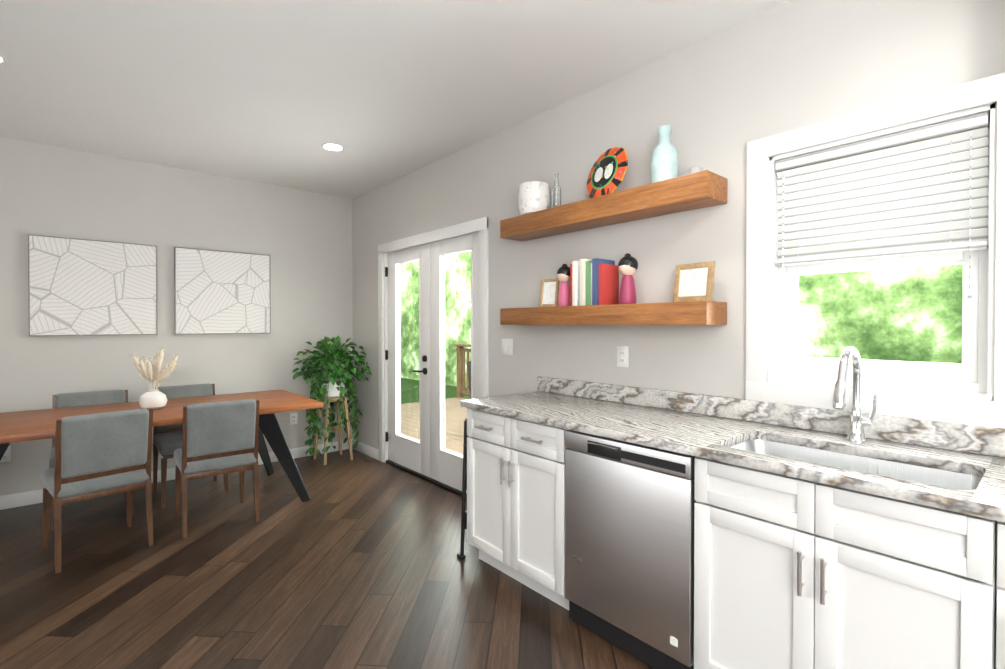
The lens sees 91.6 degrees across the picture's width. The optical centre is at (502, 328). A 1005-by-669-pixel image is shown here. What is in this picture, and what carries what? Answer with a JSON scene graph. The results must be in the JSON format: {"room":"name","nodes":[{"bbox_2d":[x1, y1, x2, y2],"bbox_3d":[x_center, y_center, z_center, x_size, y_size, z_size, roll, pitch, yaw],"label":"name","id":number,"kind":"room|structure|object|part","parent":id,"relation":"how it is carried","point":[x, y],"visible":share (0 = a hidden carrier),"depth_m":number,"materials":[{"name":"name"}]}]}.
{"room":"kitchen","nodes":[
{"label":"kitchen","id":0,"kind":"room"},
{"bbox_2d":[0,137,352,495],"bbox_3d":[-3.715,-0.041,3.596,5.700,2.710,0.150,0,1,-41],"label":"wall","id":1,"kind":"structure","parent":0,"point":[302,239],"depth_m":4.20,"materials":[{"name":"paint"}]},
{"bbox_2d":[0,446,10,462],"bbox_3d":[-3.638,0.914,3.563,0.075,0.115,0.010,0,1,-41],"label":"outlet","id":2,"kind":"object","parent":1,"relation":"attached to","point":[6,457],"visible":0.52,"depth_m":3.58,"materials":[{"name":"white plastic"}]},
{"bbox_2d":[28,234,157,335],"bbox_3d":[-3.228,-0.326,3.892,0.785,0.755,0.037,0,1,-41],"label":"canvas art","id":3,"kind":"object","parent":1,"relation":"attached to","point":[81,287],"visible":0.96,"depth_m":3.85},
{"bbox_2d":[0,439,351,509],"bbox_3d":[-3.648,1.264,3.555,5.368,0.100,0.016,0,1,-41],"label":"baseboard","id":4,"kind":"structure","parent":1,"relation":"attached to","point":[21,499],"depth_m":4.17,"materials":[{"name":"white wood"}]},
{"bbox_2d":[174,247,270,334],"bbox_3d":[-2.547,-0.333,4.488,0.775,0.758,0.037,0,1,-41],"label":"canvas art","id":5,"kind":"object","parent":1,"relation":"attached to","point":[221,292],"visible":0.94,"depth_m":4.46},
{"bbox_2d":[290,413,297,424],"bbox_3d":[-2.097,0.902,4.910,0.075,0.115,0.010,0,1,-41],"label":"outlet","id":6,"kind":"object","parent":1,"relation":"attached to","point":[293,418],"visible":1,"depth_m":4.91,"materials":[{"name":"white plastic"}]},
{"bbox_2d":[0,449,653,668],"bbox_3d":[-0.967,1.403,0.466,5.700,0.120,8.500,0,1,-41],"label":"floor","id":7,"kind":"structure","parent":0,"point":[356,563],"depth_m":2.50,"materials":[{"name":"brown wood"}]},
{"bbox_2d":[49,389,133,530],"bbox_3d":[-2.943,0.894,3.513,0.450,0.844,0.527,0,1,-41],"label":"chair","id":8,"kind":"object","parent":7,"relation":"on","point":[64,400],"visible":0.31,"depth_m":3.62,"materials":[{"name":"grey fabric"}]},
{"bbox_2d":[40,409,152,573],"bbox_3d":[-2.441,0.899,2.948,0.527,0.844,0.450,0,1,40],"label":"chair","id":9,"kind":"object","parent":7,"relation":"on","point":[101,454],"visible":1,"depth_m":2.80,"materials":[{"name":"grey fabric"}]},
{"bbox_2d":[0,389,323,501],"bbox_3d":[-2.504,0.947,3.421,2.140,0.763,1.000,0,1,-41],"label":"dining table","id":10,"kind":"object","parent":7,"relation":"on","point":[21,426],"visible":0.75,"depth_m":3.61,"materials":[{"name":"brown wood"}]},
{"bbox_2d":[131,346,179,409],"bbox_3d":[-2.457,0.341,3.476,0.303,0.446,0.230,0,1,-41],"label":"vase","id":11,"kind":"object","parent":10,"relation":"on","point":[154,398],"visible":1,"depth_m":3.44,"materials":[{"name":"white ceramic"}]},
{"bbox_2d":[153,383,227,508],"bbox_3d":[-2.495,0.890,3.904,0.450,0.844,0.527,0,1,-41],"label":"chair","id":12,"kind":"object","parent":7,"relation":"on","point":[167,441],"visible":0.48,"depth_m":3.90,"materials":[{"name":"grey fabric"}]},
{"bbox_2d":[174,399,259,538],"bbox_3d":[-1.975,0.895,3.375,0.450,0.844,0.527,0,1,-39],"label":"chair","id":13,"kind":"object","parent":7,"relation":"on","point":[219,438],"visible":1,"depth_m":3.20,"materials":[{"name":"grey fabric"}]},
{"bbox_2d":[292,335,371,464],"bbox_3d":[-1.667,0.684,4.787,0.719,1.249,0.723,0,1,-41],"label":"potted plant","id":14,"kind":"object","parent":7,"relation":"on","point":[330,389],"visible":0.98,"depth_m":4.78,"materials":[{"name":"green plant"}]},
{"bbox_2d":[353,453,375,461],"bbox_3d":[-1.394,1.297,4.927,0.100,0.009,0.320,0,1,-41],"label":"floor vent","id":15,"kind":"object","parent":7,"relation":"in","point":[363,457],"visible":0.96,"depth_m":4.92,"materials":[{"name":"brown wood"}]},
{"bbox_2d":[386,460,466,497],"bbox_3d":[-0.582,1.298,4.268,0.175,0.020,1.578,0,1,-41],"label":"threshold","id":16,"kind":"object","parent":7,"relation":"on","point":[443,485],"visible":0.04,"depth_m":4.23,"materials":[{"name":"brown metal"}]},
{"bbox_2d":[457,419,468,558],"bbox_3d":[-0.066,0.914,2.948,0.460,0.810,0.084,0,1,-41],"label":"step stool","id":17,"kind":"object","parent":7,"relation":"on","point":[460,555],"visible":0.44,"depth_m":2.79,"materials":[{"name":"black metal"}]},
{"bbox_2d":[467,409,562,606],"bbox_3d":[0.268,0.881,2.680,0.614,0.882,0.732,0,1,-41],"label":"base cabinet","id":18,"kind":"object","parent":7,"relation":"on","point":[515,466],"depth_m":2.44,"materials":[{"name":"white wood"}]},
{"bbox_2d":[565,430,696,668],"bbox_3d":[0.692,0.890,2.158,0.610,0.874,0.594,0,1,-41],"label":"dishwasher","id":19,"kind":"object","parent":7,"relation":"on","point":[629,548],"visible":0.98,"depth_m":1.93,"materials":[{"name":"silver metal"}]},
{"bbox_2d":[563,429,710,668],"bbox_3d":[0.710,0.886,2.174,0.614,0.882,0.728,0,1,-41],"label":"base cabinet","id":20,"kind":"object","parent":7,"relation":"on","point":[702,506],"depth_m":1.72,"materials":[{"name":"white wood"}]},
{"bbox_2d":[711,460,1004,668],"bbox_3d":[1.180,0.891,1.637,0.614,0.882,0.816,0,1,-41],"label":"base cabinet","id":21,"kind":"object","parent":7,"relation":"on","point":[791,573],"depth_m":1.41,"materials":[{"name":"white wood"}]},
{"bbox_2d":[460,376,1004,521],"bbox_3d":[1.038,0.475,1.775,0.642,0.312,3.144,0,1,-41],"label":"countertop","id":22,"kind":"structure","parent":21,"relation":"on","point":[954,467],"depth_m":1.81,"materials":[{"name":"grey stone"}]},
{"bbox_2d":[832,347,877,442],"bbox_3d":[1.232,0.237,1.712,0.266,0.346,0.094,0,1,-41],"label":"faucet","id":23,"kind":"object","parent":22,"relation":"on","point":[857,424],"visible":1,"depth_m":1.76,"materials":[{"name":"silver metal"}]},
{"bbox_2d":[0,0,788,198],"bbox_3d":[-0.967,-1.427,0.440,5.700,0.120,8.500,0,1,-41],"label":"ceiling","id":24,"kind":"structure","parent":0,"point":[281,92],"depth_m":2.64,"materials":[{"name":"paint"}]},
{"bbox_2d":[0,55,7,64],"bbox_3d":[-2.623,-1.384,2.472,0.175,0.003,0.175,0,1,10],"label":"recessed light","id":25,"kind":"object","parent":24,"relation":"in","point":[3,60],"depth_m":2.52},
{"bbox_2d":[321,143,344,151],"bbox_3d":[-1.304,-1.395,3.759,0.175,0.003,0.175,0,1,43],"label":"recessed light","id":26,"kind":"object","parent":24,"relation":"in","point":[325,146],"depth_m":3.76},
{"bbox_2d":[352,0,1004,448],"bbox_3d":[1.123,-0.029,2.280,0.150,2.710,8.200,0,1,-41],"label":"wall","id":27,"kind":"structure","parent":0,"point":[718,102],"depth_m":2.48,"materials":[{"name":"paint"}]},
{"bbox_2d":[352,439,377,459],"bbox_3d":[-1.419,1.250,5.073,0.013,0.100,0.605,0,1,-41],"label":"baseboard","id":28,"kind":"structure","parent":27,"relation":"attached to","point":[370,451],"depth_m":5.05,"materials":[{"name":"white wood"}]},
{"bbox_2d":[385,243,429,476],"bbox_3d":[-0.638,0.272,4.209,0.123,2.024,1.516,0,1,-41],"label":"door leaf","id":29,"kind":"structure","parent":27,"relation":"in","point":[413,454],"depth_m":4.51,"materials":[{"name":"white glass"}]},
{"bbox_3d":[-0.656,0.253,4.192,0.074,1.706,1.516,0,1,-41],"label":"door hardware","id":30,"kind":"part","parent":29,"relation":"part of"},
{"bbox_2d":[378,217,487,461],"bbox_3d":[-0.609,0.243,4.246,0.172,2.130,1.692,0,1,-41],"label":"door frame","id":31,"kind":"structure","parent":27,"relation":"attached to","point":[480,225],"depth_m":4.28,"materials":[{"name":"white wood"}]},
{"bbox_2d":[430,232,478,492],"bbox_3d":[-0.364,0.275,3.949,0.053,2.024,0.748,0,1,-41],"label":"door leaf","id":32,"kind":"structure","parent":27,"relation":"in","point":[446,466],"depth_m":4.10,"materials":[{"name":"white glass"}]},
{"bbox_2d":[502,339,512,355],"bbox_3d":[0.031,0.126,3.406,0.010,0.115,0.115,0,1,-41],"label":"switch plate","id":33,"kind":"object","parent":27,"relation":"attached to","point":[507,346],"visible":1,"depth_m":3.39,"materials":[{"name":"white plastic"}]},
{"bbox_2d":[500,301,726,324],"bbox_3d":[0.511,-0.075,2.711,0.198,0.105,1.375,0,1,-41],"label":"shelf","id":34,"kind":"object","parent":27,"relation":"attached to","point":[693,313],"visible":1,"depth_m":2.45,"materials":[{"name":"brown wood"}]},
{"bbox_2d":[539,278,559,306],"bbox_3d":[0.304,-0.218,3.021,0.125,0.175,0.068,0,-7,37],"label":"decorative frame","id":35,"kind":"object","parent":34,"relation":"on","point":[549,292],"visible":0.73,"depth_m":3.00,"materials":[{"name":"brown wood"}]},
{"bbox_2d":[557,264,569,305],"bbox_3d":[0.369,-0.258,2.880,0.099,0.254,0.099,0,1,-41],"label":"doll","id":36,"kind":"object","parent":34,"relation":"on","point":[563,274],"visible":0.9,"depth_m":2.85},
{"bbox_2d":[570,258,618,305],"bbox_3d":[0.507,-0.257,2.720,0.170,0.255,0.214,0,1,-41],"label":"books","id":37,"kind":"object","parent":34,"relation":"on","point":[594,281],"visible":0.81,"depth_m":2.66,"materials":[{"name":"multicoloured paper"}]},
{"bbox_2d":[618,253,637,303],"bbox_3d":[0.655,-0.261,2.546,0.103,0.266,0.103,0,1,-41],"label":"doll","id":38,"kind":"object","parent":34,"relation":"on","point":[628,265],"visible":0.94,"depth_m":2.51},
{"bbox_2d":[673,261,714,301],"bbox_3d":[0.924,-0.216,2.324,0.071,0.185,0.200,9,-5,-35],"label":"decorative frame","id":39,"kind":"object","parent":34,"relation":"on","point":[693,281],"visible":0.88,"depth_m":2.30,"materials":[{"name":"brown wood"}]},
{"bbox_2d":[500,170,727,240],"bbox_3d":[0.511,-0.640,2.706,0.198,0.115,1.375,0,1,-41],"label":"shelf","id":40,"kind":"object","parent":27,"relation":"attached to","point":[700,189],"visible":1,"depth_m":2.48,"materials":[{"name":"brown wood"}]},
{"bbox_2d":[518,181,549,214],"bbox_3d":[0.197,-0.800,3.058,0.204,0.195,0.204,0,1,-41],"label":"pot","id":41,"kind":"object","parent":40,"relation":"on","point":[533,196],"visible":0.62,"depth_m":2.97,"materials":[{"name":"white ceramic"}]},
{"bbox_2d":[552,173,560,207],"bbox_3d":[0.323,-0.815,2.921,0.056,0.228,0.056,0,1,-41],"label":"decorative bottle","id":42,"kind":"object","parent":40,"relation":"on","point":[556,195],"visible":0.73,"depth_m":2.90,"materials":[{"name":"clear glass"}]},
{"bbox_2d":[587,147,627,197],"bbox_3d":[0.589,-0.840,2.703,0.135,0.324,0.304,16,-8,-32],"label":"decorative plate","id":43,"kind":"object","parent":40,"relation":"on","point":[607,173],"visible":0.83,"depth_m":2.66,"materials":[{"name":"orange ceramic"}]},
{"bbox_2d":[650,125,678,182],"bbox_3d":[0.790,-0.839,2.387,0.132,0.285,0.132,0,1,-41],"label":"decorative vase","id":44,"kind":"object","parent":40,"relation":"on","point":[664,164],"visible":0.92,"depth_m":2.34,"materials":[{"name":"ceramic"}]},
{"bbox_2d":[688,166,702,173],"bbox_3d":[0.900,-0.723,2.278,0.064,0.055,0.064,0,1,-41],"label":"votive","id":45,"kind":"object","parent":40,"relation":"on","point":[694,169],"visible":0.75,"depth_m":2.25,"materials":[{"name":"white ceramic"}]},
{"bbox_2d":[617,346,628,367],"bbox_3d":[0.660,0.152,2.687,0.010,0.115,0.075,0,1,-41],"label":"outlet","id":46,"kind":"object","parent":27,"relation":"attached to","point":[622,356],"visible":1,"depth_m":2.68,"materials":[{"name":"white plastic"}]},
{"bbox_2d":[745,72,1004,428],"bbox_3d":[1.434,-0.254,1.905,0.172,1.147,0.870,0,1,-41],"label":"window","id":47,"kind":"structure","parent":27,"relation":"in","point":[762,328],"depth_m":1.83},
{"bbox_2d":[775,112,989,302],"bbox_3d":[1.410,-0.407,1.883,0.070,0.633,0.654,0,1,-41],"label":"window blinds","id":48,"kind":"object","parent":47,"relation":"attached to","point":[919,188],"visible":1,"depth_m":1.83,"materials":[{"name":"white plastic"}]},
{"bbox_3d":[1.460,-0.254,1.928,0.072,0.943,0.666,0,1,-41],"label":"window sash unit","id":49,"kind":"part","parent":47,"relation":"part of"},
{"label":"outside","id":50,"kind":"structure","parent":0,"visible":0},
{"bbox_2d":[400,377,469,403],"bbox_3d":[3.335,2.482,7.027,9.300,0.001,36.000,0,1,-41],"label":"ground","id":51,"kind":"structure","parent":50,"point":[448,388],"depth_m":18.59,"materials":[{"name":"green plant"}]},
{"bbox_2d":[400,396,470,454],"bbox_3d":[1.037,1.471,5.008,3.235,0.260,9.000,0,1,-41],"label":"floor","id":52,"kind":"structure","parent":50,"point":[456,412],"depth_m":6.99,"materials":[{"name":"brown wood"}]},
{"bbox_2d":[454,344,470,397],"bbox_3d":[2.093,0.823,5.925,0.140,1.020,9.000,0,1,-41],"label":"railing","id":53,"kind":"object","parent":52,"relation":"on","point":[460,371],"depth_m":9.18,"materials":[{"name":"brown wood"}]},
{"bbox_2d":[467,361,470,397],"bbox_3d":[0.009,0.859,5.802,0.640,0.949,0.656,0,1,-41],"label":"outdoor chair","id":54,"kind":"object","parent":52,"relation":"on","point":[469,370],"depth_m":5.80,"materials":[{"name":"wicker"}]},
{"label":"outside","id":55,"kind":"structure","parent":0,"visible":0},
{"bbox_2d":[400,243,962,387],"bbox_3d":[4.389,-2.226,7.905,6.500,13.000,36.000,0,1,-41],"label":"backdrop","id":56,"kind":"structure","parent":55,"point":[844,316],"depth_m":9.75,"materials":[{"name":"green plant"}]}
]}

